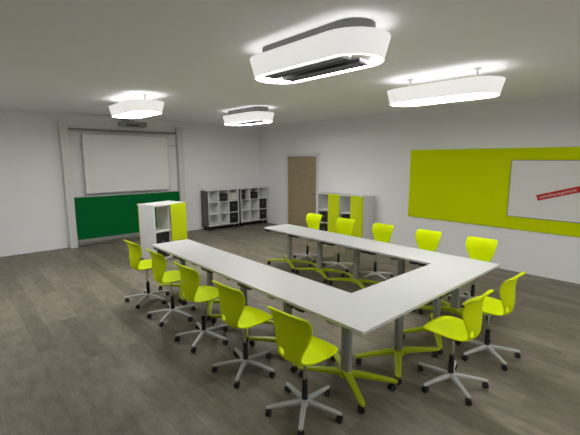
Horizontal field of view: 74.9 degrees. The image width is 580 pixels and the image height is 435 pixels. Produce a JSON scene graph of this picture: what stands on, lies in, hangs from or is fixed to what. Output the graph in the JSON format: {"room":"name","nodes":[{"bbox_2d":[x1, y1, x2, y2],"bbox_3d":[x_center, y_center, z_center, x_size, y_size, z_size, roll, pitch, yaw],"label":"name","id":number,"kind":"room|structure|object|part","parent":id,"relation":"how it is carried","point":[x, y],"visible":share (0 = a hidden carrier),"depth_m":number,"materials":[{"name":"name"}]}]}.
{"room":"classroom","nodes":[
{"label":"classroom","id":0,"kind":"room"},
{"bbox_2d":[0,109,258,256],"bbox_3d":[-4.603,-0.906,9.254,9.918,3.050,0.200,-8,12,-41],"label":"wall","id":1,"kind":"structure","parent":0,"point":[33,218],"depth_m":8.64,"materials":[{"name":"paint"}]},
{"bbox_2d":[118,119,146,127],"bbox_3d":[-3.862,-2.279,9.129,0.580,0.220,0.662,-8,12,-41],"label":"projector","id":2,"kind":"object","parent":1,"relation":"attached to","point":[124,122],"visible":1,"depth_m":8.90,"materials":[{"name":"grey plastic"}]},
{"bbox_2d":[0,221,579,434],"bbox_3d":[-0.239,1.441,4.723,9.918,0.200,13.230,-8,12,-41],"label":"floor","id":3,"kind":"structure","parent":0,"point":[77,358],"depth_m":3.88,"materials":[{"name":"wood"}]},
{"bbox_2d":[58,120,185,247],"bbox_3d":[-4.027,-0.870,9.536,2.910,2.890,0.166,-8,12,-41],"label":"board","id":4,"kind":"object","parent":3,"relation":"on","point":[112,163],"visible":0.87,"depth_m":9.27,"materials":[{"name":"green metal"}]},
{"bbox_3d":[-4.007,0.436,9.720,2.580,0.083,0.060,-8,12,-41],"label":"rail","id":5,"kind":"part","parent":4,"relation":"part of","materials":[{"name":"grey metal"}]},
{"bbox_3d":[-4.008,-0.596,9.558,2.580,0.018,0.050,-8,12,-41],"label":"rail","id":6,"kind":"part","parent":4,"relation":"part of","materials":[{"name":"silver metal"}]},
{"bbox_3d":[-4.005,-1.345,9.437,2.060,1.384,0.043,-8,12,-41],"label":"edge frame","id":7,"kind":"part","parent":4,"relation":"part of","materials":[{"name":"silver metal"}]},
{"bbox_2d":[123,239,169,308],"bbox_3d":[-2.043,0.755,5.485,0.616,0.924,0.602,8,12,43],"label":"swivel chair","id":8,"kind":"object","parent":3,"relation":"on","point":[135,252],"visible":0.86,"depth_m":5.37,"materials":[{"name":"yellow plastic"}]},
{"bbox_3d":[-2.230,1.132,5.494,0.298,0.049,0.052,-2,9,-10],"label":"leg","id":9,"kind":"part","parent":8,"relation":"part of","materials":[{"name":"silver metal"}]},
{"bbox_3d":[-2.087,1.153,5.357,0.052,0.049,0.298,1,9,8],"label":"leg","id":10,"kind":"part","parent":8,"relation":"part of","materials":[{"name":"silver metal"}]},
{"bbox_3d":[-1.912,1.138,5.450,0.298,0.049,0.052,4,10,26],"label":"leg","id":11,"kind":"part","parent":8,"relation":"part of","materials":[{"name":"silver metal"}]},
{"bbox_3d":[-1.947,1.108,5.643,0.052,0.049,0.298,8,12,43],"label":"leg","id":12,"kind":"part","parent":8,"relation":"part of","materials":[{"name":"silver metal"}]},
{"bbox_2d":[137,201,186,259],"bbox_3d":[-2.626,0.271,7.857,0.546,1.150,0.780,6,11,34],"label":"base cabinet","id":13,"kind":"object","parent":3,"relation":"on","point":[175,211],"visible":0.8,"depth_m":7.69,"materials":[{"name":"white laminate"}]},
{"bbox_3d":[-2.963,0.266,7.816,0.012,1.065,0.322,6,11,34],"label":"sliding door","id":14,"kind":"part","parent":13,"relation":"part of","materials":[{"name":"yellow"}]},
{"bbox_3d":[-2.825,0.297,7.534,0.478,1.050,0.022,6,11,33],"label":"panel","id":15,"kind":"part","parent":13,"relation":"part of","materials":[{"name":"white laminate"}]},
{"bbox_2d":[156,232,169,256],"bbox_3d":[-2.700,0.546,7.718,0.376,0.500,0.322,6,11,34],"label":"storage box","id":16,"kind":"object","parent":13,"relation":"on","point":[163,237],"visible":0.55,"depth_m":7.61,"materials":[{"name":"black fabric"}]},
{"bbox_2d":[156,227,169,232],"bbox_3d":[-2.710,0.261,7.681,0.420,0.025,0.356,6,11,34],"label":"shelf","id":17,"kind":"object","parent":13,"relation":"attached to","point":[159,229],"depth_m":7.71,"materials":[{"name":"white laminate"}]},
{"bbox_3d":[-2.298,0.244,7.867,0.018,1.091,0.390,6,11,34],"label":"sliding door","id":18,"kind":"part","parent":13,"relation":"part of","materials":[{"name":"yellow"}]},
{"bbox_2d":[145,249,195,326],"bbox_3d":[-1.513,0.843,4.918,0.602,0.924,0.616,-9,12,-43],"label":"swivel chair","id":19,"kind":"object","parent":3,"relation":"on","point":[159,264],"visible":0.9,"depth_m":4.81,"materials":[{"name":"yellow plastic"}]},
{"bbox_3d":[-1.702,1.218,4.934,0.298,0.049,0.052,-1,9,-8],"label":"leg","id":20,"kind":"part","parent":19,"relation":"part of","materials":[{"name":"silver metal"}]},
{"bbox_3d":[-1.563,1.240,4.793,0.052,0.049,0.298,1,9,10],"label":"leg","id":21,"kind":"part","parent":19,"relation":"part of","materials":[{"name":"silver metal"}]},
{"bbox_3d":[-1.535,0.938,4.914,0.028,0.240,0.028,-9,12,-43],"label":"gas rod","id":22,"kind":"part","parent":19,"relation":"part of","materials":[{"name":"silver metal"}]},
{"bbox_3d":[-1.385,1.227,4.879,0.298,0.049,0.052,5,10,28],"label":"leg","id":23,"kind":"part","parent":19,"relation":"part of","materials":[{"name":"silver metal"}]},
{"bbox_3d":[-1.413,1.196,5.073,0.298,0.049,0.052,-9,12,-43],"label":"leg","id":24,"kind":"part","parent":19,"relation":"part of","materials":[{"name":"silver metal"}]},
{"bbox_2d":[152,239,212,302],"bbox_3d":[-1.639,0.799,5.803,0.600,0.740,0.804,-8,12,-41],"label":"table","id":25,"kind":"object","parent":3,"relation":"on","point":[181,246],"visible":0.5,"depth_m":5.72,"materials":[{"name":"white laminate"}]},
{"bbox_2d":[173,262,227,352],"bbox_3d":[-0.965,0.938,4.303,0.616,0.924,0.602,9,12,44],"label":"swivel chair","id":26,"kind":"object","parent":3,"relation":"on","point":[190,278],"visible":0.88,"depth_m":4.19,"materials":[{"name":"yellow plastic"}]},
{"bbox_3d":[-1.153,1.315,4.315,0.298,0.049,0.052,-1,9,-9],"label":"leg","id":27,"kind":"part","parent":26,"relation":"part of","materials":[{"name":"silver metal"}]},
{"bbox_3d":[-1.012,1.336,4.176,0.052,0.049,0.298,1,9,9],"label":"leg","id":28,"kind":"part","parent":26,"relation":"part of","materials":[{"name":"silver metal"}]},
{"bbox_3d":[-0.986,1.033,4.298,0.028,0.240,0.028,9,12,44],"label":"gas rod","id":29,"kind":"part","parent":26,"relation":"part of","materials":[{"name":"silver metal"}]},
{"bbox_3d":[-0.835,1.322,4.266,0.298,0.049,0.052,4,10,27],"label":"leg","id":30,"kind":"part","parent":26,"relation":"part of","materials":[{"name":"silver metal"}]},
{"bbox_3d":[-0.867,1.292,4.459,0.052,0.049,0.298,9,12,44],"label":"leg","id":31,"kind":"part","parent":26,"relation":"part of","materials":[{"name":"silver metal"}]},
{"bbox_2d":[175,248,242,320],"bbox_3d":[-1.101,0.890,5.213,0.600,0.740,0.804,-8,12,-41],"label":"table","id":32,"kind":"object","parent":3,"relation":"on","point":[210,256],"visible":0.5,"depth_m":5.13,"materials":[{"name":"white laminate"}]},
{"bbox_2d":[201,188,239,230],"bbox_3d":[-2.041,-0.255,11.175,1.086,1.165,0.380,-8,12,-41],"label":"shelf unit","id":33,"kind":"object","parent":3,"relation":"on","point":[215,213],"visible":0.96,"depth_m":11.07,"materials":[{"name":"white laminate"}]},
{"bbox_3d":[-2.438,-0.252,10.822,0.028,1.018,0.368,-8,12,-41],"label":"panel","id":34,"kind":"part","parent":33,"relation":"part of","materials":[{"name":"grey"}]},
{"bbox_3d":[-2.164,-0.327,11.302,1.030,1.018,0.012,-8,12,-41],"label":"panel","id":35,"kind":"part","parent":33,"relation":"part of","materials":[{"name":"white laminate"}]},
{"bbox_3d":[-2.040,0.212,11.248,1.070,0.029,0.340,-8,12,-41],"label":"frame","id":36,"kind":"part","parent":33,"relation":"part of","materials":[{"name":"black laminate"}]},
{"bbox_2d":[219,193,227,200],"bbox_3d":[-2.027,-0.590,11.106,0.292,0.200,0.296,-8,12,-41],"label":"storage box","id":37,"kind":"object","parent":33,"relation":"on","point":[222,197],"visible":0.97,"depth_m":11.00,"materials":[{"name":"black"}]},
{"bbox_2d":[229,201,237,211],"bbox_3d":[-1.771,-0.346,11.377,0.317,0.312,0.296,-8,12,-41],"label":"storage box","id":38,"kind":"object","parent":33,"relation":"on","point":[233,205],"visible":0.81,"depth_m":11.27,"materials":[{"name":"black"}]},
{"bbox_2d":[230,212,237,222],"bbox_3d":[-1.771,-0.010,11.429,0.317,0.312,0.296,-8,12,-41],"label":"storage box","id":39,"kind":"object","parent":33,"relation":"on","point":[233,216],"visible":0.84,"depth_m":11.33,"materials":[{"name":"black"}]},
{"bbox_2d":[211,280,274,388],"bbox_3d":[-0.413,1.035,3.676,0.616,0.924,0.602,9,12,44],"label":"swivel chair","id":40,"kind":"object","parent":3,"relation":"on","point":[236,314],"visible":1,"depth_m":3.56,"materials":[{"name":"yellow plastic"}]},
{"bbox_3d":[-0.601,1.412,3.689,0.298,0.049,0.052,-1,9,-9],"label":"leg","id":41,"kind":"part","parent":40,"relation":"part of","materials":[{"name":"silver metal"}]},
{"bbox_3d":[-0.511,1.384,3.864,0.052,0.049,0.298,-5,10,-27],"label":"leg","id":42,"kind":"part","parent":40,"relation":"part of","materials":[{"name":"silver metal"}]},
{"bbox_3d":[-0.461,1.433,3.550,0.052,0.049,0.298,1,9,9],"label":"leg","id":43,"kind":"part","parent":40,"relation":"part of","materials":[{"name":"silver metal"}]},
{"bbox_3d":[-0.435,1.130,3.672,0.028,0.240,0.028,9,12,44],"label":"gas rod","id":44,"kind":"part","parent":40,"relation":"part of","materials":[{"name":"silver metal"}]},
{"bbox_3d":[-0.315,1.389,3.833,0.052,0.049,0.298,9,12,44],"label":"leg","id":45,"kind":"part","parent":40,"relation":"part of","materials":[{"name":"silver metal"}]},
{"bbox_3d":[-0.284,1.419,3.639,0.298,0.049,0.052,4,10,27],"label":"leg","id":46,"kind":"part","parent":40,"relation":"part of","materials":[{"name":"silver metal"}]},
{"bbox_2d":[204,258,282,341],"bbox_3d":[-0.562,0.982,4.622,0.600,0.740,0.804,-8,12,-41],"label":"table","id":47,"kind":"object","parent":3,"relation":"on","point":[241,270],"visible":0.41,"depth_m":4.56,"materials":[{"name":"white laminate"}]},
{"bbox_2d":[237,186,267,225],"bbox_3d":[-1.220,-0.370,11.906,1.086,1.165,0.380,-8,12,-41],"label":"shelf unit","id":48,"kind":"object","parent":3,"relation":"on","point":[249,209],"visible":0.75,"depth_m":11.89,"materials":[{"name":"white laminate"}]},
{"bbox_3d":[-1.617,-0.367,11.552,0.028,1.018,0.368,-8,12,-41],"label":"panel","id":49,"kind":"part","parent":48,"relation":"part of","materials":[{"name":"grey"}]},
{"bbox_2d":[241,190,244,199],"bbox_3d":[-1.513,-0.697,11.558,0.142,0.270,0.296,-8,12,-41],"label":"storage box","id":50,"kind":"object","parent":48,"relation":"on","point":[242,191],"visible":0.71,"depth_m":11.45,"materials":[{"name":"black"}]},
{"bbox_3d":[-1.344,-0.442,12.033,1.030,1.018,0.012,-8,12,-41],"label":"panel","id":51,"kind":"part","parent":48,"relation":"part of","materials":[{"name":"white laminate"}]},
{"bbox_2d":[250,192,257,198],"bbox_3d":[-1.206,-0.700,11.838,0.292,0.190,0.296,-8,12,-41],"label":"storage box","id":52,"kind":"object","parent":48,"relation":"on","point":[252,194],"visible":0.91,"depth_m":11.73,"materials":[{"name":"black"}]},
{"bbox_2d":[259,198,266,208],"bbox_3d":[-0.951,-0.460,12.108,0.307,0.310,0.296,-8,12,-41],"label":"storage box","id":53,"kind":"object","parent":48,"relation":"on","point":[262,202],"visible":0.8,"depth_m":12.01,"materials":[{"name":"black"}]},
{"bbox_2d":[259,209,266,218],"bbox_3d":[-0.950,-0.125,12.161,0.307,0.310,0.296,-8,12,-41],"label":"storage box","id":54,"kind":"object","parent":48,"relation":"on","point":[263,212],"visible":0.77,"depth_m":12.06,"materials":[{"name":"black"}]},
{"bbox_2d":[242,271,333,372],"bbox_3d":[-0.024,1.073,4.032,0.600,0.740,0.804,-8,12,-41],"label":"table","id":55,"kind":"object","parent":3,"relation":"on","point":[289,288],"visible":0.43,"depth_m":3.96,"materials":[{"name":"white laminate"}]},
{"bbox_2d":[264,224,313,272],"bbox_3d":[-0.012,0.571,7.251,0.600,0.740,0.804,-8,12,-41],"label":"table","id":56,"kind":"object","parent":3,"relation":"on","point":[288,229],"visible":0.94,"depth_m":7.21,"materials":[{"name":"white laminate"}]},
{"bbox_2d":[265,306,342,434],"bbox_3d":[0.142,1.131,3.061,0.616,0.924,0.602,8,12,43],"label":"swivel chair","id":57,"kind":"object","parent":3,"relation":"on","point":[296,344],"visible":1,"depth_m":2.93,"materials":[{"name":"yellow plastic"}]},
{"bbox_3d":[-0.045,1.508,3.070,0.298,0.049,0.052,-2,9,-10],"label":"leg","id":58,"kind":"part","parent":57,"relation":"part of","materials":[{"name":"silver metal"}]},
{"bbox_3d":[0.042,1.480,3.246,0.052,0.049,0.298,-5,10,-28],"label":"leg","id":59,"kind":"part","parent":57,"relation":"part of","materials":[{"name":"silver metal"}]},
{"bbox_3d":[0.098,1.529,2.933,0.052,0.049,0.298,1,9,8],"label":"leg","id":60,"kind":"part","parent":57,"relation":"part of","materials":[{"name":"silver metal"}]},
{"bbox_3d":[0.121,1.226,3.055,0.028,0.240,0.028,8,12,43],"label":"gas rod","id":61,"kind":"part","parent":57,"relation":"part of","materials":[{"name":"silver metal"}]},
{"bbox_3d":[0.238,1.484,3.219,0.052,0.049,0.298,8,12,43],"label":"leg","id":62,"kind":"part","parent":57,"relation":"part of","materials":[{"name":"silver metal"}]},
{"bbox_3d":[0.273,1.514,3.026,0.298,0.049,0.052,4,10,26],"label":"leg","id":63,"kind":"part","parent":57,"relation":"part of","materials":[{"name":"silver metal"}]},
{"bbox_2d":[293,213,322,262],"bbox_3d":[0.334,0.410,7.670,0.602,0.924,0.616,-8,12,-41],"label":"swivel chair","id":64,"kind":"object","parent":3,"relation":"on","point":[312,220],"visible":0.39,"depth_m":7.73,"materials":[{"name":"yellow plastic"}]},
{"bbox_2d":[292,229,348,282],"bbox_3d":[0.526,0.662,6.661,0.600,0.740,0.804,-8,12,-41],"label":"table","id":65,"kind":"object","parent":3,"relation":"on","point":[320,236],"visible":0.96,"depth_m":6.62,"materials":[{"name":"white laminate"}]},
{"bbox_2d":[323,217,354,271],"bbox_3d":[0.891,0.503,7.074,0.602,0.924,0.616,-8,12,-42],"label":"swivel chair","id":66,"kind":"object","parent":3,"relation":"on","point":[344,226],"visible":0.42,"depth_m":7.14,"materials":[{"name":"yellow plastic"}]},
{"bbox_2d":[317,192,374,239],"bbox_3d":[1.366,-0.009,9.560,0.418,1.169,1.510,-8,12,-41],"label":"base cabinet","id":67,"kind":"object","parent":3,"relation":"on","point":[360,208],"visible":0.62,"depth_m":9.15,"materials":[{"name":"white laminate"}]},
{"bbox_3d":[0.874,-0.117,10.108,0.400,1.071,0.022,-8,12,-41],"label":"panel","id":68,"kind":"part","parent":67,"relation":"part of","materials":[{"name":"white laminate"}]},
{"bbox_2d":[319,211,327,221],"bbox_3d":[0.992,-0.022,9.988,0.336,0.240,0.302,-8,12,-41],"label":"storage box","id":69,"kind":"object","parent":67,"relation":"on","point":[324,218],"visible":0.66,"depth_m":9.87,"materials":[{"name":"black"}]},
{"bbox_2d":[319,223,327,230],"bbox_3d":[0.992,0.304,10.039,0.336,0.260,0.302,-8,12,-41],"label":"storage box","id":70,"kind":"object","parent":67,"relation":"on","point":[324,227],"visible":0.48,"depth_m":9.93,"materials":[{"name":"black fabric"}]},
{"bbox_3d":[1.094,-0.034,9.558,0.016,1.119,0.368,-8,12,-41],"label":"sliding door","id":71,"kind":"part","parent":67,"relation":"part of","materials":[{"name":"yellow"}]},
{"bbox_2d":[341,214,349,218],"bbox_3d":[1.498,0.064,9.434,0.336,0.240,0.302,-8,12,-41],"label":"storage box","id":72,"kind":"object","parent":67,"relation":"on","point":[347,215],"visible":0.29,"depth_m":9.37,"materials":[{"name":"black"}]},
{"bbox_3d":[1.579,0.049,9.026,0.016,1.119,0.368,-8,12,-41],"label":"sliding door","id":73,"kind":"part","parent":67,"relation":"part of","materials":[{"name":"yellow"}]},
{"bbox_3d":[1.871,0.052,9.016,0.400,1.071,0.022,-8,12,-41],"label":"panel","id":74,"kind":"part","parent":67,"relation":"part of","materials":[{"name":"white laminate"}]},
{"bbox_2d":[292,288,405,413],"bbox_3d":[0.515,1.165,3.442,0.600,0.740,0.804,-8,12,-41],"label":"table","id":75,"kind":"object","parent":3,"relation":"on","point":[358,314],"visible":0.85,"depth_m":3.39,"materials":[{"name":"white laminate"}]},
{"bbox_2d":[325,236,388,288],"bbox_3d":[1.064,0.754,6.071,0.600,0.740,0.804,-8,12,-41],"label":"table","id":76,"kind":"object","parent":3,"relation":"on","point":[350,242],"visible":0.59,"depth_m":6.04,"materials":[{"name":"white laminate"}]},
{"bbox_2d":[359,223,393,280],"bbox_3d":[1.447,0.595,6.480,0.602,0.924,0.616,-8,12,-40],"label":"swivel chair","id":77,"kind":"object","parent":3,"relation":"on","point":[381,232],"visible":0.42,"depth_m":6.54,"materials":[{"name":"yellow plastic"}]},
{"bbox_3d":[1.536,0.985,6.402,0.052,0.049,0.298,-4,10,-23],"label":"leg","id":78,"kind":"part","parent":77,"relation":"part of","materials":[{"name":"silver metal"}]},
{"bbox_2d":[352,277,447,384],"bbox_3d":[1.101,1.104,3.829,0.795,0.740,0.600,-8,12,-41],"label":"table","id":79,"kind":"object","parent":3,"relation":"on","point":[407,295],"visible":0.95,"depth_m":3.79,"materials":[{"name":"white laminate"}]},
{"bbox_2d":[366,243,437,311],"bbox_3d":[1.603,0.845,5.481,0.600,0.740,0.804,-8,12,-41],"label":"table","id":80,"kind":"object","parent":3,"relation":"on","point":[402,253],"visible":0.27,"depth_m":5.39,"materials":[{"name":"white laminate"}]},
{"bbox_2d":[415,229,441,267],"bbox_3d":[2.018,0.688,5.884,0.602,0.924,0.616,-8,12,-41],"label":"swivel chair","id":81,"kind":"object","parent":3,"relation":"on","point":[429,240],"visible":0.34,"depth_m":5.97,"materials":[{"name":"yellow plastic"}]},
{"bbox_2d":[396,263,480,354],"bbox_3d":[1.692,1.021,4.355,0.795,0.740,0.600,-8,12,-41],"label":"table","id":82,"kind":"object","parent":3,"relation":"on","point":[443,277],"visible":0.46,"depth_m":4.29,"materials":[{"name":"white laminate"}]},
{"bbox_2d":[417,289,493,405],"bbox_3d":[1.453,1.071,3.435,0.616,0.924,0.602,-8,12,-41],"label":"swivel chair","id":83,"kind":"object","parent":3,"relation":"on","point":[453,328],"visible":1,"depth_m":3.35,"materials":[{"name":"yellow plastic"}]},
{"bbox_3d":[1.358,1.424,3.594,0.052,0.049,0.298,-8,12,-41],"label":"leg","id":84,"kind":"part","parent":83,"relation":"part of","materials":[{"name":"silver metal"}]},
{"bbox_3d":[1.317,1.454,3.402,0.298,0.049,0.052,-4,10,-24],"label":"leg","id":85,"kind":"part","parent":83,"relation":"part of","materials":[{"name":"silver metal"}]},
{"bbox_3d":[1.471,1.166,3.427,0.028,0.240,0.028,-8,12,-41],"label":"gas rod","id":86,"kind":"part","parent":83,"relation":"part of","materials":[{"name":"silver metal"}]},
{"bbox_3d":[1.489,1.469,3.304,0.052,0.049,0.298,-1,9,-6],"label":"leg","id":87,"kind":"part","parent":83,"relation":"part of","materials":[{"name":"silver metal"}]},
{"bbox_3d":[1.637,1.449,3.436,0.298,0.049,0.052,2,9,12],"label":"leg","id":88,"kind":"part","parent":83,"relation":"part of","materials":[{"name":"silver metal"}]},
{"bbox_2d":[417,253,499,320],"bbox_3d":[2.141,0.937,4.891,0.600,0.740,0.804,-8,12,-41],"label":"table","id":89,"kind":"object","parent":3,"relation":"on","point":[462,263],"visible":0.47,"depth_m":4.87,"materials":[{"name":"white laminate"}]},
{"bbox_2d":[448,236,497,307],"bbox_3d":[2.569,0.777,5.309,0.602,0.924,0.616,-8,12,-42],"label":"swivel chair","id":90,"kind":"object","parent":3,"relation":"on","point":[478,248],"visible":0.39,"depth_m":5.39,"materials":[{"name":"yellow plastic"}]},
{"bbox_3d":[2.443,1.130,5.466,0.298,0.049,0.052,5,10,29],"label":"leg","id":91,"kind":"part","parent":90,"relation":"part of","materials":[{"name":"silver metal"}]},
{"bbox_2d":[455,272,525,370],"bbox_3d":[2.054,0.989,3.957,0.616,0.924,0.602,-8,12,-40],"label":"swivel chair","id":92,"kind":"object","parent":3,"relation":"on","point":[493,306],"visible":0.84,"depth_m":3.86,"materials":[{"name":"yellow plastic"}]},
{"bbox_3d":[1.917,1.372,3.927,0.298,0.049,0.052,-4,10,-23],"label":"leg","id":93,"kind":"part","parent":92,"relation":"part of","materials":[{"name":"silver metal"}]},
{"bbox_3d":[1.961,1.342,4.118,0.052,0.049,0.298,-8,12,-40],"label":"leg","id":94,"kind":"part","parent":92,"relation":"part of","materials":[{"name":"silver metal"}]},
{"bbox_3d":[2.072,1.084,3.949,0.028,0.240,0.028,-8,12,-40],"label":"gas rod","id":95,"kind":"part","parent":92,"relation":"part of","materials":[{"name":"silver metal"}]},
{"bbox_3d":[2.087,1.387,3.826,0.052,0.049,0.298,-1,9,-5],"label":"leg","id":96,"kind":"part","parent":92,"relation":"part of","materials":[{"name":"silver metal"}]},
{"bbox_3d":[2.237,1.367,3.955,0.298,0.049,0.052,2,9,13],"label":"leg","id":97,"kind":"part","parent":92,"relation":"part of","materials":[{"name":"silver metal"}]},
{"bbox_2d":[0,0,579,126],"bbox_3d":[-0.242,-1.770,4.222,9.918,0.200,13.230,-8,12,-41],"label":"ceiling","id":98,"kind":"structure","parent":0,"point":[80,57],"depth_m":3.61,"materials":[{"name":"white paint"}]},
{"bbox_2d":[108,94,163,118],"bbox_3d":[-2.554,-1.839,6.264,0.570,0.283,1.410,-8,12,-41],"label":"ceiling light","id":99,"kind":"object","parent":98,"relation":"attached to","point":[133,108],"visible":1,"depth_m":5.90,"materials":[{"name":"white plastic"}]},
{"bbox_2d":[112,111,160,117],"bbox_3d":[-2.554,-1.712,6.284,0.468,0.016,1.308,-8,12,-41],"label":"diffuser","id":100,"kind":"object","parent":99,"relation":"attached to","point":[117,114],"depth_m":6.24,"materials":[{"name":"white plastic"}]},
{"bbox_2d":[223,106,273,124],"bbox_3d":[-0.879,-2.091,7.835,0.570,0.271,1.410,-8,12,-41],"label":"ceiling light","id":101,"kind":"object","parent":98,"relation":"attached to","point":[251,115],"visible":1,"depth_m":7.52,"materials":[{"name":"white plastic"}]},
{"bbox_2d":[250,18,390,83],"bbox_3d":[0.196,-1.374,3.204,0.570,0.261,1.410,-8,12,-41],"label":"ceiling light","id":102,"kind":"object","parent":98,"relation":"attached to","point":[349,44],"visible":1,"depth_m":2.93,"materials":[{"name":"white plastic"}]},
{"bbox_2d":[387,68,505,106],"bbox_3d":[1.825,-1.571,4.579,0.570,0.303,1.410,-8,12,-41],"label":"ceiling light","id":103,"kind":"object","parent":98,"relation":"attached to","point":[477,87],"visible":1,"depth_m":4.33,"materials":[{"name":"white"}]},
{"bbox_2d":[391,93,498,105],"bbox_3d":[1.825,-1.433,4.600,0.468,0.016,1.308,-8,12,-41],"label":"diffuser","id":104,"kind":"object","parent":103,"relation":"attached to","point":[435,98],"depth_m":4.55,"materials":[{"name":"white plastic"}]},
{"bbox_3d":[2.106,-1.552,4.266,0.080,0.245,0.080,-8,12,-41],"label":"suspension rod","id":105,"kind":"part","parent":103,"relation":"part of","materials":[{"name":"silver metal"}]},
{"bbox_2d":[259,94,579,283],"bbox_3d":[3.368,-0.670,7.687,0.200,3.050,12.830,-8,12,-41],"label":"wall","id":106,"kind":"structure","parent":0,"point":[371,154],"depth_m":8.09,"materials":[{"name":"paint"}]},
{"bbox_2d":[285,153,318,227],"bbox_3d":[0.363,-0.751,10.975,0.176,2.200,1.400,-8,12,-41],"label":"door","id":107,"kind":"structure","parent":106,"relation":"in","point":[301,173],"depth_m":10.99,"materials":[{"name":"brown wood"}]},
{"bbox_2d":[408,147,579,236],"bbox_3d":[4.096,-0.500,6.722,0.028,1.450,4.380,-8,12,-41],"label":"pinboard","id":108,"kind":"object","parent":106,"relation":"attached to","point":[470,186],"visible":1,"depth_m":7.30,"materials":[{"name":"yellow fabric"}]},
{"bbox_2d":[507,160,579,222],"bbox_3d":[4.626,-0.414,6.101,0.027,1.010,2.000,-8,12,-41],"label":"whiteboard","id":109,"kind":"object","parent":108,"relation":"attached to","point":[529,179],"depth_m":6.42,"materials":[{"name":"white ceramic"}]},
{"bbox_3d":[4.468,-0.402,6.267,0.009,0.298,0.677,-8,12,-41],"label":"magnetic strip","id":110,"kind":"part","parent":109,"relation":"part of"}
]}

